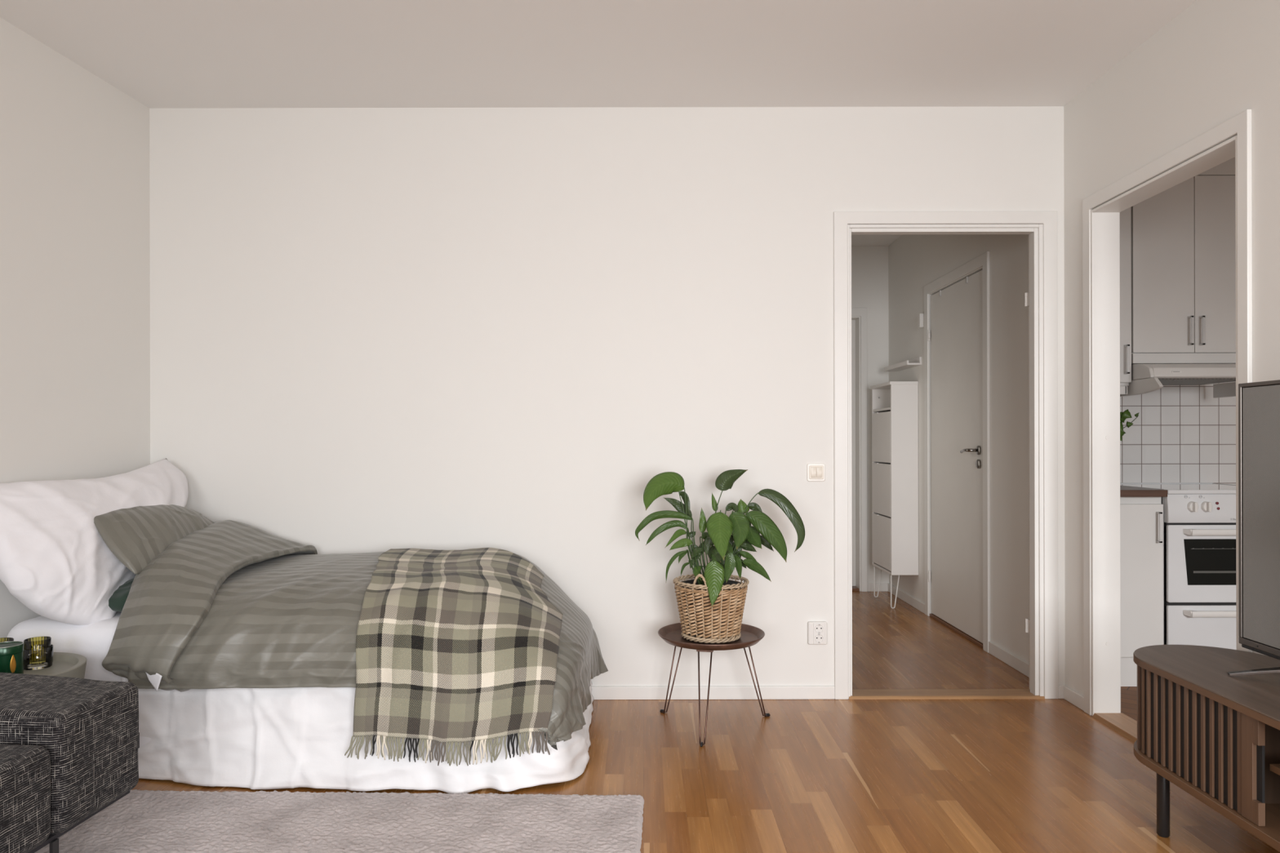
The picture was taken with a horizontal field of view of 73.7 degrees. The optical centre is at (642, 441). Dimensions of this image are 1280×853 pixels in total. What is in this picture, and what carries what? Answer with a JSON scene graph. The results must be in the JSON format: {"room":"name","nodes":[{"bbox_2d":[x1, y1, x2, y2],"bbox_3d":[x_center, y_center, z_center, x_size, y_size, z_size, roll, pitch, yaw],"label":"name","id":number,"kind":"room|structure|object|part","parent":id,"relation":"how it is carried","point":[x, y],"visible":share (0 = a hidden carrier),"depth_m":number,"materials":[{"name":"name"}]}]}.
{"room":"living room","nodes":[
{"label":"living room","id":0,"kind":"room"},
{"bbox_2d":[0,17,150,642],"bbox_3d":[-2.401,-0.166,1.135,0.120,2.615,5.487,0,0,4],"label":"wall","id":1,"kind":"structure","parent":0,"point":[75,230],"depth_m":3.29,"materials":[{"name":"white paint"}]},
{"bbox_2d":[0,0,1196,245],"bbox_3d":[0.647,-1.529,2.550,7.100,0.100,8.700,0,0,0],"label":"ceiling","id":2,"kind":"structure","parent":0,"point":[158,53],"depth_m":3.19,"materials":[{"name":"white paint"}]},
{"bbox_2d":[149,106,1065,686],"bbox_3d":[-0.294,-0.170,3.819,4.313,2.615,0.100,0,0,0],"label":"wall","id":3,"kind":"structure","parent":0,"point":[372,330],"depth_m":3.77,"materials":[{"name":"white paint"}]},
{"bbox_2d":[806,463,825,481],"bbox_3d":[0.765,0.135,3.761,0.080,0.080,0.016,0,0,0],"label":"light switch","id":4,"kind":"object","parent":3,"relation":"attached to","point":[815,472],"visible":1,"depth_m":3.76,"materials":[{"name":"beige plastic"}]},
{"bbox_2d":[807,621,826,644],"bbox_3d":[0.770,0.843,3.756,0.084,0.100,0.026,0,0,0],"label":"wall socket","id":5,"kind":"object","parent":3,"relation":"attached to","point":[816,630],"visible":1,"depth_m":3.75,"materials":[{"name":"white plastic"}]},
{"bbox_2d":[591,685,1066,699],"bbox_3d":[-0.149,1.108,3.763,4.028,0.058,0.012,0,0,0],"label":"baseboard","id":6,"kind":"structure","parent":3,"relation":"attached to","point":[716,692],"depth_m":3.76,"materials":[{"name":"white wood"}]},
{"bbox_2d":[833,210,1057,699],"bbox_3d":[1.336,0.059,3.762,0.984,2.150,0.014,0,0,0],"label":"trim","id":7,"kind":"structure","parent":3,"relation":"attached to","point":[1048,218],"depth_m":3.75,"materials":[{"name":"white wood"}]},
{"bbox_2d":[847,223,1044,698],"bbox_3d":[1.336,0.087,3.817,0.863,2.094,0.113,0,0,0],"label":"trim","id":8,"kind":"structure","parent":3,"relation":"attached to","point":[1033,299],"depth_m":3.77,"materials":[{"name":"white wood"}]},
{"bbox_2d":[848,688,1045,699],"bbox_3d":[1.341,1.128,3.816,0.865,0.013,0.118,0,0,0],"label":"trim","id":9,"kind":"structure","parent":3,"relation":"attached to","point":[857,694],"depth_m":3.79,"materials":[{"name":"brown wood"}]},
{"bbox_2d":[131,591,1279,852],"bbox_3d":[0.747,1.165,2.434,6.912,0.060,8.469,0,0,0],"label":"floor","id":10,"kind":"structure","parent":0,"point":[1046,775],"depth_m":2.93,"materials":[{"name":"brown wood"}]},
{"bbox_2d":[23,652,86,678],"bbox_3d":[-1.913,0.912,2.568,0.404,0.458,0.404,0,0,0],"label":"side table","id":11,"kind":"object","parent":10,"relation":"on","point":[64,664],"visible":0.27,"depth_m":2.65,"materials":[{"name":"grey paint"}]},
{"bbox_2d":[0,637,13,642],"bbox_3d":[-1.989,0.657,2.640,0.081,0.088,0.081,0,0,0],"label":"holder","id":12,"kind":"object","parent":11,"relation":"on","point":[11,639],"visible":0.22,"depth_m":2.67,"materials":[{"name":"clear glass"}]},
{"bbox_2d":[0,640,24,674],"bbox_3d":[-1.867,0.648,2.500,0.088,0.107,0.088,0,0,0],"label":"tin","id":13,"kind":"object","parent":11,"relation":"on","point":[11,653],"visible":0.9,"depth_m":2.48,"materials":[{"name":"green metal"}]},
{"bbox_3d":[-1.867,0.606,2.500,0.088,0.022,0.088,0,0,0],"label":"lid","id":14,"kind":"part","parent":13,"relation":"part of","materials":[{"name":"green metal"}]},
{"bbox_2d":[23,636,53,670],"bbox_3d":[-1.883,0.657,2.655,0.081,0.088,0.081,0,0,0],"label":"holder","id":15,"kind":"object","parent":11,"relation":"on","point":[46,663],"visible":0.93,"depth_m":2.65,"materials":[{"name":"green glass"}]},
{"bbox_2d":[0,672,139,852],"bbox_3d":[-1.824,0.882,1.832,0.877,0.516,1.064,0,0,3],"label":"sofa","id":16,"kind":"object","parent":10,"relation":"on","point":[69,746],"visible":1,"depth_m":2.07,"materials":[{"name":"black fabric"}]},
{"bbox_3d":[-1.835,0.825,1.671,0.873,0.237,0.740,0,0,3],"label":"seat","id":17,"kind":"part","parent":16,"relation":"part of","materials":[{"name":"black fabric"}]},
{"bbox_3d":[-1.394,1.030,2.021,0.008,0.171,0.020,0,0,3],"label":"leg","id":18,"kind":"part","parent":16,"relation":"part of","materials":[{"name":"black metal"}]},
{"bbox_2d":[6,611,594,794],"bbox_3d":[-1.180,0.874,3.239,1.981,0.530,1.011,0,0,0],"label":"bed","id":19,"kind":"object","parent":10,"relation":"on","point":[295,737],"visible":0.36,"depth_m":2.82,"materials":[{"name":"white fabric"}]},
{"bbox_3d":[-1.272,0.857,3.304,1.797,0.495,0.883,0,0,0],"label":"mattress","id":20,"kind":"part","parent":19,"relation":"part of","materials":[{"name":"white fabric"}]},
{"bbox_2d":[0,457,188,625],"bbox_3d":[-2.031,0.350,3.210,0.393,0.559,0.971,0,0,0],"label":"pillow","id":21,"kind":"object","parent":19,"relation":"on","point":[55,560],"visible":0.83,"depth_m":2.90,"materials":[{"name":"white fabric"}]},
{"bbox_2d":[108,577,133,612],"bbox_3d":[-1.762,0.521,3.287,0.334,0.173,0.689,0,0,0],"label":"pillow","id":22,"kind":"object","parent":19,"relation":"on","point":[117,601],"visible":0.02,"depth_m":2.97,"materials":[{"name":"green fabric"}]},
{"bbox_2d":[93,504,214,574],"bbox_3d":[-1.835,0.375,3.311,0.239,0.263,0.683,0,0,5],"label":"pillow","id":23,"kind":"object","parent":22,"relation":"on","point":[135,535],"visible":0.67,"depth_m":3.09,"materials":[{"name":"beige fabric"}]},
{"bbox_2d":[102,520,608,750],"bbox_3d":[-1.011,0.677,3.226,1.730,0.694,1.052,0,0,0],"label":"duvet","id":24,"kind":"object","parent":19,"relation":"on","point":[228,603],"visible":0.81,"depth_m":2.84,"materials":[{"name":"grey fabric"}]},
{"bbox_2d":[344,547,563,766],"bbox_3d":[-0.665,0.737,3.122,0.757,0.594,0.839,0,0,0],"label":"throw blanket","id":25,"kind":"object","parent":24,"relation":"on","point":[452,646],"visible":1,"depth_m":2.77,"materials":[{"name":"fabric"}]},
{"bbox_2d":[35,789,644,852],"bbox_3d":[-0.876,1.125,2.008,1.765,0.025,1.503,0,0,0],"label":"rug","id":26,"kind":"object","parent":10,"relation":"on","point":[145,821],"visible":0.95,"depth_m":2.49,"materials":[{"name":"grey carpet"}]},
{"bbox_2d":[657,622,769,746],"bbox_3d":[0.294,0.952,3.403,0.467,0.377,0.462,0,0,0],"label":"tray table","id":27,"kind":"object","parent":10,"relation":"on","point":[751,635],"visible":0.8,"depth_m":3.38,"materials":[{"name":"brown wood"}]},
{"bbox_3d":[0.123,0.963,3.546,0.100,0.346,0.058,0,0,40],"label":"hairpin leg","id":28,"kind":"part","parent":27,"relation":"part of","materials":[{"name":"black metal"}]},
{"bbox_3d":[0.240,0.963,3.235,0.056,0.346,0.096,0,0,0],"label":"hairpin leg","id":29,"kind":"part","parent":27,"relation":"part of","materials":[{"name":"black metal"}]},
{"bbox_2d":[672,573,749,643],"bbox_3d":[0.273,0.646,3.420,0.304,0.273,0.304,0,0,-38],"label":"wicker basket","id":30,"kind":"object","parent":27,"relation":"on","point":[740,606],"visible":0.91,"depth_m":3.31,"materials":[{"name":"beige wicker"}]},
{"bbox_3d":[0.221,0.545,3.292,0.069,0.072,0.016,0,0,23],"label":"handle","id":31,"kind":"part","parent":30,"relation":"part of","materials":[{"name":"beige wicker"}]},
{"bbox_2d":[657,622,764,650],"bbox_3d":[0.274,0.777,3.420,0.427,0.028,0.427,0,0,0],"label":"tray","id":32,"kind":"object","parent":27,"relation":"on","point":[751,635],"depth_m":3.36,"materials":[{"name":"brown wood"}]},
{"bbox_2d":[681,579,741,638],"bbox_3d":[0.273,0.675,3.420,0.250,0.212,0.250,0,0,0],"label":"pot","id":33,"kind":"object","parent":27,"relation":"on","point":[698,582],"depth_m":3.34,"materials":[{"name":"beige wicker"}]},
{"bbox_2d":[635,469,804,638],"bbox_3d":[0.309,0.448,3.382,0.678,0.667,0.325,0,0,0],"label":"peace lily","id":34,"kind":"object","parent":27,"relation":"on","point":[726,554],"visible":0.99,"depth_m":3.37,"materials":[{"name":"green plant"}]},
{"bbox_3d":[0.199,0.385,3.413,0.086,0.415,0.014,0,0,10],"label":"stem","id":35,"kind":"part","parent":34,"relation":"part of","materials":[{"name":"green plant"}]},
{"bbox_3d":[0.202,0.465,3.408,0.070,0.254,0.013,0,0,-11],"label":"stem","id":36,"kind":"part","parent":34,"relation":"part of","materials":[{"name":"green plant"}]},
{"bbox_3d":[0.197,0.397,3.417,0.103,0.391,0.049,0,0,0],"label":"stem","id":37,"kind":"part","parent":34,"relation":"part of","materials":[{"name":"green plant"}]},
{"bbox_3d":[0.201,0.507,3.361,0.074,0.171,0.054,0,0,0],"label":"stem","id":38,"kind":"part","parent":34,"relation":"part of","materials":[{"name":"green plant"}]},
{"bbox_3d":[0.203,0.473,3.380,0.071,0.239,0.049,0,0,0],"label":"stem","id":39,"kind":"part","parent":34,"relation":"part of","materials":[{"name":"green plant"}]},
{"bbox_3d":[0.210,0.447,3.423,0.060,0.290,0.017,0,0,0],"label":"stem","id":40,"kind":"part","parent":34,"relation":"part of","materials":[{"name":"green plant"}]},
{"bbox_3d":[0.209,0.490,3.364,0.020,0.205,0.104,0,0,26],"label":"stem","id":41,"kind":"part","parent":34,"relation":"part of","materials":[{"name":"green plant"}]},
{"bbox_3d":[0.215,0.444,3.443,0.055,0.295,0.023,0,0,24],"label":"stem","id":42,"kind":"part","parent":34,"relation":"part of","materials":[{"name":"green plant"}]},
{"bbox_3d":[0.240,0.525,3.405,0.049,0.134,0.016,0,0,0],"label":"stem","id":43,"kind":"part","parent":34,"relation":"part of","materials":[{"name":"green plant"}]},
{"bbox_3d":[0.245,0.487,3.425,0.033,0.210,0.035,0,0,0],"label":"stem","id":44,"kind":"part","parent":34,"relation":"part of","materials":[{"name":"green plant"}]},
{"bbox_3d":[0.242,0.471,3.381,0.021,0.241,0.049,0,0,40],"label":"stem","id":45,"kind":"part","parent":34,"relation":"part of","materials":[{"name":"green plant"}]},
{"bbox_3d":[0.299,0.392,3.440,0.057,0.400,0.067,0,0,0],"label":"stem","id":46,"kind":"part","parent":34,"relation":"part of","materials":[{"name":"green plant"}]},
{"bbox_3d":[0.389,0.398,3.428,0.192,0.388,0.068,0,0,0],"label":"stem","id":47,"kind":"part","parent":34,"relation":"part of","materials":[{"name":"green plant"}]},
{"bbox_3d":[0.461,0.962,3.503,0.114,0.346,0.058,0,0,-24],"label":"hairpin leg","id":48,"kind":"part","parent":27,"relation":"part of","materials":[{"name":"black metal"}]},
{"bbox_2d":[870,381,918,608],"bbox_3d":[1.766,0.363,6.007,0.192,1.541,0.494,0,0,0],"label":"cabinet","id":49,"kind":"object","parent":10,"relation":"on","point":[895,404],"visible":1,"depth_m":5.76,"materials":[{"name":"white laminate"}]},
{"bbox_3d":[1.714,1.018,6.210,0.063,0.232,0.008,0,0,0],"label":"hairpin leg","id":50,"kind":"part","parent":49,"relation":"part of","materials":[{"name":"white plastic"}]},
{"bbox_3d":[1.714,1.018,5.792,0.063,0.232,0.008,0,0,0],"label":"hairpin leg","id":51,"kind":"part","parent":49,"relation":"part of","materials":[{"name":"white plastic"}]},
{"bbox_2d":[1120,497,1163,686],"bbox_3d":[2.189,0.693,4.186,0.395,0.880,0.618,0,0,0],"label":"base cabinet","id":52,"kind":"object","parent":10,"relation":"on","point":[1141,518],"visible":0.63,"depth_m":3.90,"materials":[{"name":"wood"}]},
{"bbox_2d":[1120,485,1167,497],"bbox_3d":[2.177,0.236,4.189,0.421,0.031,0.618,0,0,0],"label":"countertop","id":53,"kind":"structure","parent":52,"relation":"on","point":[1125,491],"depth_m":3.88,"materials":[{"name":"brown wood"}]},
{"bbox_2d":[1120,408,1139,440],"bbox_3d":[2.246,0.029,4.226,0.380,0.378,0.124,0,0,25],"label":"ivy plant","id":54,"kind":"object","parent":53,"relation":"on","point":[1123,415],"visible":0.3,"depth_m":4.18,"materials":[{"name":"green plant"}]},
{"bbox_3d":[2.356,0.390,3.891,0.012,0.140,0.028,0,0,0],"label":"handle","id":55,"kind":"part","parent":52,"relation":"part of","materials":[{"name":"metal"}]},
{"bbox_2d":[1120,482,1236,649],"bbox_3d":[2.689,0.673,4.170,0.604,0.916,0.639,0,0,0],"label":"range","id":56,"kind":"object","parent":10,"relation":"on","point":[1199,518],"visible":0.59,"depth_m":3.89,"materials":[{"name":"white metal"}]},
{"bbox_2d":[1120,483,1235,489],"bbox_3d":[2.692,0.230,4.192,0.582,0.022,0.555,0,0,0],"label":"cooktop","id":57,"kind":"object","parent":56,"relation":"in","point":[1153,486],"depth_m":4.22,"materials":[{"name":"white metal"}]},
{"bbox_3d":[2.504,0.296,3.876,0.049,0.049,0.035,0,0,0],"label":"knob","id":58,"kind":"part","parent":56,"relation":"part of","materials":[{"name":"white plastic"}]},
{"bbox_3d":[2.692,0.304,3.904,0.596,0.132,0.038,0,0,0],"label":"control panel","id":59,"kind":"part","parent":56,"relation":"part of","materials":[{"name":"white metal"}]},
{"bbox_3d":[2.692,0.557,3.906,0.592,0.354,0.030,0,0,0],"label":"oven door","id":60,"kind":"part","parent":56,"relation":"part of","materials":[{"name":"white metal"}]},
{"bbox_3d":[2.693,0.910,3.906,0.592,0.324,0.029,0,0,0],"label":"drawer","id":61,"kind":"part","parent":56,"relation":"part of","materials":[{"name":"white metal"}]},
{"bbox_3d":[2.567,0.296,3.876,0.049,0.049,0.035,0,0,0],"label":"knob","id":62,"kind":"part","parent":56,"relation":"part of","materials":[{"name":"white plastic"}]},
{"bbox_3d":[2.692,0.411,3.871,0.457,0.029,0.040,0,0,0],"label":"rail handle","id":63,"kind":"part","parent":56,"relation":"part of","materials":[{"name":"white plastic"}]},
{"bbox_3d":[2.693,0.781,3.871,0.457,0.029,0.040,0,0,0],"label":"rail handle","id":64,"kind":"part","parent":56,"relation":"part of","materials":[{"name":"white plastic"}]},
{"bbox_2d":[1133,644,1279,852],"bbox_3d":[1.654,0.884,1.706,0.412,0.500,1.924,0,0,0],"label":"tv stand","id":65,"kind":"object","parent":10,"relation":"on","point":[1206,731],"visible":1,"depth_m":2.24,"materials":[{"name":"brown wood"}]},
{"bbox_3d":[1.654,0.783,1.706,0.394,0.257,1.906,0,0,0],"label":"panel","id":66,"kind":"part","parent":65,"relation":"part of","materials":[{"name":"brown wood"}]},
{"bbox_3d":[1.498,1.034,2.456,0.033,0.200,0.033,0,0,0],"label":"leg","id":67,"kind":"part","parent":65,"relation":"part of","materials":[{"name":"black metal"}]},
{"bbox_2d":[1227,379,1279,676],"bbox_3d":[1.691,0.235,1.784,0.218,0.796,1.239,0,0,0],"label":"television","id":68,"kind":"object","parent":65,"relation":"on","point":[1259,402],"visible":1,"depth_m":2.32,"materials":[{"name":"dark glass screen"},{"name":"black plastic"}]},
{"bbox_2d":[1269,764,1279,775],"bbox_3d":[1.662,0.778,1.679,0.326,0.016,0.722,0,0,0],"label":"shelf","id":69,"kind":"object","parent":65,"relation":"attached to","point":[1275,768],"depth_m":2.03,"materials":[{"name":"brown wood"}]},
{"bbox_2d":[851,245,888,582],"bbox_3d":[1.146,-0.173,6.530,1.433,2.615,0.140,0,0,0],"label":"wall","id":70,"kind":"structure","parent":0,"point":[869,264],"depth_m":6.46,"materials":[{"name":"white paint"}]},
{"bbox_2d":[851,320,855,586],"bbox_3d":[1.236,0.088,6.593,0.808,2.053,0.044,0,0,0],"label":"door","id":71,"kind":"structure","parent":70,"relation":"in","point":[853,322],"depth_m":6.58,"materials":[{"name":"white paint"}]},
{"bbox_2d":[852,586,858,591],"bbox_3d":[1.238,1.125,6.537,0.808,0.019,0.125,0,0,0],"label":"trim","id":72,"kind":"structure","parent":70,"relation":"attached to","point":[854,588],"depth_m":6.47,"materials":[{"name":"brown wood"}]},
{"bbox_2d":[851,315,861,591],"bbox_3d":[1.236,0.092,6.530,0.832,2.085,0.140,0,0,0],"label":"trim","id":73,"kind":"structure","parent":70,"relation":"attached to","point":[858,470],"depth_m":6.49,"materials":[{"name":"white wood"}]},
{"bbox_2d":[851,307,867,591],"bbox_3d":[1.235,0.061,6.453,0.925,2.146,0.014,0,0,0],"label":"trim","id":74,"kind":"structure","parent":70,"relation":"attached to","point":[855,312],"depth_m":6.45,"materials":[{"name":"white wood"}]},
{"bbox_2d":[888,0,1279,696],"bbox_3d":[1.913,-0.174,2.510,0.101,2.615,8.220,0,0,0],"label":"wall","id":75,"kind":"structure","parent":0,"point":[1215,61],"depth_m":3.67,"materials":[{"name":"white paint"}]},
{"bbox_2d":[884,356,921,371],"bbox_3d":[1.812,-0.540,5.963,0.100,0.053,0.545,0,0,0],"label":"wall shelf","id":76,"kind":"object","parent":75,"relation":"attached to","point":[916,362],"visible":1,"depth_m":5.86,"materials":[{"name":"white laminate"}]},
{"bbox_2d":[918,313,924,328],"bbox_3d":[1.844,-0.801,5.643,0.034,0.092,0.035,0,0,0],"label":"door chime","id":77,"kind":"object","parent":75,"relation":"attached to","point":[921,316],"visible":1,"depth_m":5.62,"materials":[{"name":"white plastic"}]},
{"bbox_2d":[867,582,1029,677],"bbox_3d":[1.209,1.103,5.165,1.313,0.064,2.591,0,0,0],"label":"baseboard","id":78,"kind":"structure","parent":75,"relation":"attached to","point":[1016,663],"depth_m":4.54,"materials":[{"name":"white wood"}]},
{"bbox_2d":[927,270,982,643],"bbox_3d":[1.854,0.082,5.090,0.111,2.060,0.896,0,0,0],"label":"door","id":79,"kind":"structure","parent":75,"relation":"in","point":[956,335],"depth_m":5.07,"materials":[{"name":"white paint"}]},
{"bbox_3d":[1.828,0.052,4.799,0.060,0.027,0.145,0,0,0],"label":"handle","id":80,"kind":"part","parent":79,"relation":"part of","materials":[{"name":"silver metal"}]},
{"bbox_2d":[929,613,982,648],"bbox_3d":[1.909,1.124,5.088,0.095,0.018,0.907,0,0,0],"label":"trim","id":81,"kind":"structure","parent":75,"relation":"attached to","point":[980,644],"depth_m":5.05,"materials":[{"name":"wood"}]},
{"bbox_2d":[924,251,990,653],"bbox_3d":[1.856,0.056,5.088,0.015,2.155,1.025,0,0,0],"label":"trim","id":82,"kind":"structure","parent":75,"relation":"attached to","point":[982,260],"depth_m":4.63,"materials":[{"name":"white wood"}]},
{"bbox_2d":[1063,686,1084,711],"bbox_3d":[1.859,1.104,1.079,0.012,0.058,5.357,0,0,0],"label":"baseboard","id":83,"kind":"structure","parent":75,"relation":"attached to","point":[1070,695],"depth_m":3.67,"materials":[{"name":"white wood"}]},
{"bbox_2d":[1092,712,1137,742],"bbox_3d":[1.918,1.126,3.086,0.129,0.015,0.865,0,0,0],"label":"trim","id":84,"kind":"structure","parent":75,"relation":"attached to","point":[1122,723],"depth_m":3.39,"materials":[{"name":"brown wood"}]},
{"bbox_2d":[1090,135,1238,715],"bbox_3d":[1.911,0.088,3.091,0.115,2.090,0.873,0,0,0],"label":"trim","id":85,"kind":"structure","parent":75,"relation":"attached to","point":[1105,218],"depth_m":3.52,"materials":[{"name":"white wood"}]},
{"bbox_2d":[1082,109,1253,715],"bbox_3d":[1.856,0.058,3.094,0.015,2.150,0.976,0,0,0],"label":"trim","id":86,"kind":"structure","parent":75,"relation":"attached to","point":[1240,125],"depth_m":3.00,"materials":[{"name":"white wood"}]},
{"bbox_2d":[1120,381,1235,484],"bbox_3d":[3.032,-0.177,4.550,2.136,2.615,0.100,0,0,0],"label":"wall","id":87,"kind":"structure","parent":0,"point":[1180,433],"depth_m":4.50,"materials":[{"name":"white tile"}]},
{"bbox_2d":[1120,207,1131,395],"bbox_3d":[2.165,-0.855,4.301,0.398,1.252,0.397,0,0,0],"label":"upper cabinet","id":88,"kind":"object","parent":87,"relation":"attached to","point":[1125,215],"visible":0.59,"depth_m":4.13,"materials":[{"name":"wood"}]},
{"bbox_3d":[2.336,-0.398,4.116,0.012,0.140,0.028,0,0,0],"label":"handle","id":89,"kind":"part","parent":88,"relation":"part of","materials":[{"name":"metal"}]},
{"bbox_2d":[1130,156,1235,364],"bbox_3d":[2.671,-0.931,4.301,0.598,1.102,0.397,0,0,0],"label":"upper cabinet","id":90,"kind":"object","parent":87,"relation":"attached to","point":[1184,236],"visible":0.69,"depth_m":4.13,"materials":[{"name":"wood"}]},
{"bbox_3d":[2.522,-0.861,4.140,0.296,0.857,0.020,0,0,0],"label":"cabinet door","id":91,"kind":"part","parent":90,"relation":"part of","materials":[{"name":"grey wood"}]},
{"bbox_2d":[1120,363,1235,397],"bbox_3d":[2.672,-0.302,4.208,0.598,0.152,0.581,0,0,0],"label":"hood","id":92,"kind":"object","parent":90,"relation":"attached to","point":[1145,378],"visible":0.67,"depth_m":4.04,"materials":[{"name":"white metal"}]},
{"bbox_3d":[2.644,-0.536,4.116,0.012,0.140,0.028,0,0,0],"label":"handle","id":93,"kind":"part","parent":90,"relation":"part of","materials":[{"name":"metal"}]},
{"bbox_3d":[2.699,-0.536,4.116,0.012,0.140,0.028,0,0,0],"label":"handle","id":94,"kind":"part","parent":90,"relation":"part of","materials":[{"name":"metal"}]},
{"bbox_3d":[2.821,-0.861,4.140,0.296,0.857,0.020,0,0,0],"label":"cabinet door","id":95,"kind":"part","parent":90,"relation":"part of","materials":[{"name":"grey wood"}]},
{"bbox_3d":[2.670,-1.388,4.316,0.598,0.189,0.365,0,0,0],"label":"filler panel","id":96,"kind":"part","parent":90,"relation":"part of","materials":[{"name":"grey wood"}]}
]}

